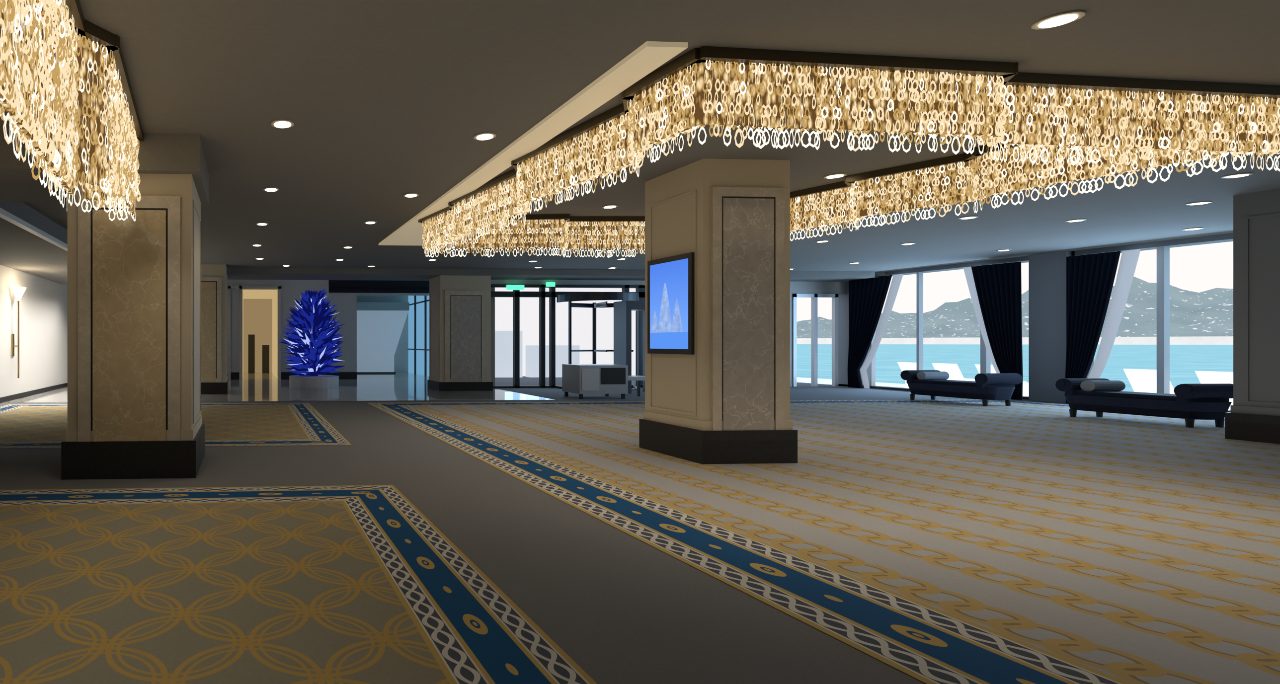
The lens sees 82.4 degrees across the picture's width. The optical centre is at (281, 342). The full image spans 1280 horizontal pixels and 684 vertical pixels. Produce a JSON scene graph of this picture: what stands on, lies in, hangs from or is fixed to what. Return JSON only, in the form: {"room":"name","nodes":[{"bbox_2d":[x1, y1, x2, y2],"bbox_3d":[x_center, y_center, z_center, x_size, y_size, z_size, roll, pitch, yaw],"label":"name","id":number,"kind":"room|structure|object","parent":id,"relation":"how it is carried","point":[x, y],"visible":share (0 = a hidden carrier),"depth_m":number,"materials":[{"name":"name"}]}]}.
{"room":"hotel lobby","nodes":[
{"label":"hotel lobby","id":0,"kind":"room"},
{"bbox_2d":[0,264,67,403],"bbox_3d":[5.464,-0.340,14.227,23.500,3.280,34.200,0,0,-3],"label":"wall","id":1,"kind":"structure","parent":0,"point":[43,304],"depth_m":15.46,"materials":[{"name":"white paint"}]},
{"bbox_2d":[10,286,26,378],"bbox_3d":[-5.956,-0.230,14.089,0.340,2.060,0.332,0,0,-3],"label":"sconce","id":2,"kind":"object","parent":1,"relation":"attached to","point":[18,292],"visible":1,"depth_m":14.07,"materials":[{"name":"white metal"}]},
{"bbox_2d":[61,173,204,479],"bbox_3d":[-1.495,-0.175,6.587,1.270,2.950,1.280,0,0,-3],"label":"pillar","id":3,"kind":"structure","parent":0,"point":[134,288],"depth_m":5.97,"materials":[{"name":"beige stone"}]},
{"bbox_2d":[201,264,229,394],"bbox_3d":[-2.039,-0.340,16.302,1.270,3.280,1.280,0,0,-3],"label":"pillar","id":4,"kind":"structure","parent":0,"point":[214,380],"depth_m":15.70,"materials":[{"name":"beige stone"}]},
{"bbox_2d":[242,289,277,378],"bbox_3d":[-0.913,-0.290,24.637,1.250,3.220,4.700,0,0,-3],"label":"wall","id":5,"kind":"structure","parent":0,"point":[260,306],"depth_m":26.95,"materials":[{"name":"beige paint"}]},
{"bbox_2d":[2,372,555,402],"bbox_3d":[-0.291,1.296,20.416,12.300,0.001,13.200,0,0,-3],"label":"floor","id":6,"kind":"structure","parent":0,"point":[256,386],"depth_m":16.34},
{"bbox_2d":[289,374,338,389],"bbox_3d":[0.936,1.135,18.181,1.440,0.330,1.440,0,0,-3],"label":"pedestal","id":7,"kind":"object","parent":6,"relation":"on","point":[295,381],"depth_m":17.58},
{"bbox_2d":[278,288,346,376],"bbox_3d":[0.894,-0.310,18.200,2.021,2.560,2.110,0,0,-3],"label":"sculpture","id":8,"kind":"object","parent":7,"relation":"on","point":[313,342],"visible":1,"depth_m":17.82,"materials":[{"name":"blue glass"}]},
{"bbox_2d":[328,280,429,373],"bbox_3d":[2.937,-0.800,23.776,5.120,4.200,6.250,0,0,-3],"label":"partition","id":9,"kind":"object","parent":6,"relation":"on","point":[380,325],"visible":0.46,"depth_m":26.23,"materials":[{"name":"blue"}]},
{"bbox_2d":[227,279,494,386],"bbox_3d":[-0.257,-1.000,22.496,12.600,4.600,8.950,0,0,-3],"label":"wall","id":10,"kind":"structure","parent":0,"point":[411,355],"depth_m":22.13,"materials":[{"name":"grey paint"}]},
{"bbox_2d":[427,275,492,391],"bbox_3d":[4.938,-0.260,17.353,1.480,3.120,1.100,0,0,-3],"label":"pillar","id":11,"kind":"structure","parent":0,"point":[460,305],"depth_m":16.83,"materials":[{"name":"beige stone"}]},
{"bbox_2d":[0,376,1068,683],"bbox_3d":[5.458,1.300,14.327,23.700,0.001,34.000,0,0,-3],"label":"floor","id":12,"kind":"structure","parent":0,"point":[625,609],"depth_m":3.90,"materials":[{"name":"grey carpet"}]},
{"bbox_2d":[0,402,351,448],"bbox_3d":[-2.426,1.297,10.506,6.330,0.001,5.550,0,0,-3],"label":"rug","id":13,"kind":"object","parent":12,"relation":"on","point":[22,426],"visible":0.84,"depth_m":9.77,"materials":[{"name":"beige carpet"}]},
{"bbox_2d":[0,484,597,683],"bbox_3d":[-1.916,1.297,1.405,6.330,0.001,8.220,0,0,-3],"label":"rug","id":14,"kind":"object","parent":12,"relation":"on","point":[340,584],"visible":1,"depth_m":3.21,"materials":[{"name":"beige carpet"}]},
{"bbox_2d":[561,364,644,399],"bbox_3d":[7.785,0.910,14.802,1.900,0.780,0.812,0,0,-3],"label":"scanner","id":15,"kind":"object","parent":12,"relation":"on","point":[580,379],"visible":0.88,"depth_m":14.40,"materials":[{"name":"grey metal"}]},
{"bbox_2d":[613,300,644,393],"bbox_3d":[9.276,0.110,16.268,0.940,2.380,0.550,0,0,-3],"label":"security gate","id":16,"kind":"object","parent":12,"relation":"on","point":[622,310],"visible":0.48,"depth_m":16.11,"materials":[{"name":"grey metal"}]},
{"bbox_2d":[367,399,1279,683],"bbox_3d":[9.574,1.297,5.919,14.620,0.001,15.950,0,0,-3],"label":"rug","id":17,"kind":"object","parent":12,"relation":"on","point":[941,541],"visible":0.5,"depth_m":4.50,"materials":[{"name":"beige carpet"}]},
{"bbox_2d":[900,370,1022,406],"bbox_3d":[14.629,0.963,13.488,0.790,0.675,1.700,0,0,-3],"label":"chaise","id":18,"kind":"object","parent":17,"relation":"on","point":[993,386],"visible":1,"depth_m":13.11,"materials":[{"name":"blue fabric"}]},
{"bbox_2d":[1055,378,1233,427],"bbox_3d":[14.111,0.963,10.229,0.790,0.675,1.650,0,0,-3],"label":"chaise","id":19,"kind":"object","parent":17,"relation":"on","point":[1190,402],"visible":0.96,"depth_m":9.92,"materials":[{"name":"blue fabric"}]},
{"bbox_2d":[963,261,1023,399],"bbox_3d":[16.771,-0.275,14.771,0.148,3.150,1.182,0,0,-3],"label":"curtain","id":20,"kind":"object","parent":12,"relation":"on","point":[995,290],"visible":0.87,"depth_m":14.53,"materials":[{"name":"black fabric"}]},
{"bbox_2d":[1064,249,1140,403],"bbox_3d":[16.879,-0.275,12.851,0.148,3.150,1.084,0,0,-3],"label":"curtain","id":21,"kind":"object","parent":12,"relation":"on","point":[1090,278],"visible":0.83,"depth_m":12.95,"materials":[{"name":"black fabric"}]},
{"bbox_2d":[0,0,1279,271],"bbox_3d":[5.558,-2.690,14.333,23.900,1.420,34.000,0,0,-3],"label":"ceiling","id":22,"kind":"structure","parent":0,"point":[385,101],"depth_m":5.03,"materials":[{"name":"paint"}]},
{"bbox_2d":[0,0,143,221],"bbox_3d":[-1.163,-1.338,3.071,0.594,1.283,5.759,0,0,-9],"label":"chandelier","id":23,"kind":"object","parent":22,"relation":"hanging from","point":[65,87],"visible":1,"depth_m":3.57,"materials":[{"name":"gold glass"}]},
{"bbox_2d":[262,186,279,191],"bbox_3d":[-0.138,-1.970,7.966,0.205,0.016,0.235,0,0,-3],"label":"recessed light","id":24,"kind":"object","parent":22,"relation":"in","point":[271,189],"depth_m":7.98,"materials":[{"name":"beige"}]},
{"bbox_2d":[270,119,294,128],"bbox_3d":[0.006,-1.970,5.589,0.207,0.016,0.230,0,0,-3],"label":"recessed light","id":25,"kind":"object","parent":22,"relation":"in","point":[281,123],"depth_m":5.59,"materials":[{"name":"beige"}]},
{"bbox_2d":[402,192,418,197],"bbox_3d":[1.720,-1.970,8.274,0.207,0.016,0.226,0,0,-3],"label":"recessed light","id":26,"kind":"object","parent":22,"relation":"in","point":[412,195],"depth_m":8.30,"materials":[{"name":"beige"}]},
{"bbox_2d":[0,130,886,283],"bbox_3d":[5.571,-1.805,12.305,23.100,0.350,12.050,0,0,-3],"label":"soffit","id":27,"kind":"structure","parent":22,"relation":"attached to","point":[31,243],"depth_m":10.62,"materials":[{"name":"paint"}]},
{"bbox_2d":[847,274,903,388],"bbox_3d":[16.619,-0.275,17.499,0.148,3.150,1.472,0,0,-3],"label":"curtain","id":28,"kind":"object","parent":27,"relation":"hanging from","point":[867,297],"visible":0.99,"depth_m":17.73,"materials":[{"name":"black fabric"}]},
{"bbox_2d":[473,132,496,140],"bbox_3d":[1.930,-1.970,5.925,0.215,0.016,0.230,0,0,-3],"label":"recessed light","id":29,"kind":"object","parent":22,"relation":"in","point":[486,135],"depth_m":5.93,"materials":[{"name":"beige"}]},
{"bbox_2d":[378,41,687,245],"bbox_3d":[5.497,-1.963,8.445,6.680,0.035,8.350,0,0,-3],"label":"ceiling recess","id":30,"kind":"object","parent":22,"relation":"in","point":[650,55],"depth_m":5.45,"materials":[{"name":"beige paint"}]},
{"bbox_2d":[601,204,618,208],"bbox_3d":[4.725,-1.970,8.982,0.224,0.016,0.232,0,0,-3],"label":"recessed light","id":31,"kind":"object","parent":22,"relation":"in","point":[610,206],"depth_m":9.00,"materials":[{"name":"beige"}]},
{"bbox_2d":[823,172,847,178],"bbox_3d":[6.503,-1.970,7.326,0.236,0.016,0.239,0,0,-3],"label":"recessed light","id":32,"kind":"object","parent":22,"relation":"in","point":[837,175],"depth_m":7.33,"materials":[{"name":"beige"}]},
{"bbox_2d":[418,45,1279,258],"bbox_3d":[5.032,-1.658,7.184,5.436,0.644,5.798,0,0,-3],"label":"chandelier","id":33,"kind":"object","parent":22,"relation":"attached to","point":[1039,130],"visible":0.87,"depth_m":4.75,"materials":[{"name":"gold glass"}]},
{"bbox_2d":[1031,10,1085,29],"bbox_3d":[4.719,-1.970,3.792,0.231,0.016,0.222,0,0,-3],"label":"recessed light","id":34,"kind":"object","parent":22,"relation":"in","point":[1058,19],"depth_m":3.79,"materials":[{"name":"beige"}]},
{"bbox_2d":[1186,201,1211,205],"bbox_3d":[12.894,-1.970,8.759,0.277,0.016,0.220,0,0,-3],"label":"recessed light","id":35,"kind":"object","parent":22,"relation":"in","point":[1205,202],"depth_m":8.77,"materials":[{"name":"beige"}]},
{"bbox_2d":[1221,172,1253,178],"bbox_3d":[11.208,-1.970,7.314,0.267,0.016,0.219,0,0,-3],"label":"recessed light","id":36,"kind":"object","parent":22,"relation":"in","point":[1240,175],"depth_m":7.33,"materials":[{"name":"beige"}]},
{"bbox_2d":[490,279,845,388],"bbox_3d":[11.211,-0.340,18.385,11.160,3.280,0.340,0,0,-3],"label":"wall","id":37,"kind":"structure","parent":0,"point":[814,290],"depth_m":18.13,"materials":[{"name":"grey metal"}]},
{"bbox_2d":[506,284,524,290],"bbox_3d":[6.695,-1.589,17.912,0.510,0.143,0.060,0,0,-3],"label":"exit sign","id":38,"kind":"object","parent":37,"relation":"attached to","point":[520,287],"depth_m":17.89,"materials":[{"name":"green plastic"}]},
{"bbox_2d":[546,282,555,286],"bbox_3d":[7.733,-1.681,17.970,0.250,0.116,0.060,0,0,-3],"label":"exit sign","id":39,"kind":"object","parent":37,"relation":"attached to","point":[548,284],"depth_m":17.94,"materials":[{"name":"green plastic"}]},
{"bbox_2d":[556,292,640,390],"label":"door","id":40,"kind":"structure","parent":37,"relation":"in","point":[570,297],"depth_m":17.29,"materials":[{"name":"grey metal"}]},
{"bbox_2d":[639,158,797,464],"bbox_3d":[4.990,-0.340,7.215,1.070,3.280,1.070,0,0,-3],"label":"pillar","id":41,"kind":"structure","parent":0,"point":[727,402],"depth_m":6.71,"materials":[{"name":"beige stone"}]},
{"bbox_2d":[647,252,694,354],"bbox_3d":[4.477,-0.430,7.186,0.047,1.120,0.750,0,0,-3],"label":"screen","id":42,"kind":"object","parent":41,"relation":"attached to","point":[671,280],"visible":1,"depth_m":7.13,"materials":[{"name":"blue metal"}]},
{"bbox_2d":[838,233,1233,412],"bbox_3d":[17.295,-0.340,12.486,0.570,3.280,13.000,0,0,-3],"label":"wall","id":43,"kind":"structure","parent":0,"point":[1047,272],"depth_m":13.79,"materials":[{"name":"grey paint"}]},
{"bbox_2d":[1224,188,1279,444],"bbox_3d":[13.329,-0.340,7.907,1.100,3.280,1.100,0,0,-3],"label":"pillar","id":44,"kind":"structure","parent":0,"point":[1254,415],"depth_m":8.19,"materials":[{"name":"grey stone"}]},
{"label":"outside","id":45,"kind":"structure","parent":0,"visible":0},
{"bbox_2d":[494,287,635,377],"bbox_3d":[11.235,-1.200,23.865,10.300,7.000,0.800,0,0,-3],"label":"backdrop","id":46,"kind":"structure","parent":45,"point":[581,317],"depth_m":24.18,"materials":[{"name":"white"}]},
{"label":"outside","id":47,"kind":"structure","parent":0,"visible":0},
{"bbox_2d":[796,344,1233,392],"bbox_3d":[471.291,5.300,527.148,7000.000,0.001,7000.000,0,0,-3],"label":"sea","id":48,"kind":"structure","parent":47,"point":[1184,360],"depth_m":198.44,"materials":[{"name":"liquid"}]},
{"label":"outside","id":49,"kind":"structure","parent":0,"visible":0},
{"bbox_2d":[796,362,1233,409],"bbox_3d":[18.511,0.985,19.564,2.850,0.870,25.000,0,0,-3],"label":"lounge chairs","id":50,"kind":"object","parent":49,"point":[1142,380],"visible":0.12,"depth_m":13.13,"materials":[{"name":"white stone"}]},
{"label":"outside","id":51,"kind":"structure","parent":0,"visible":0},
{"bbox_2d":[796,276,1233,344],"bbox_3d":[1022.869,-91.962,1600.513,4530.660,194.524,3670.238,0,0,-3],"label":"hills","id":52,"kind":"structure","parent":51,"point":[1206,317],"depth_m":1901.69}
]}

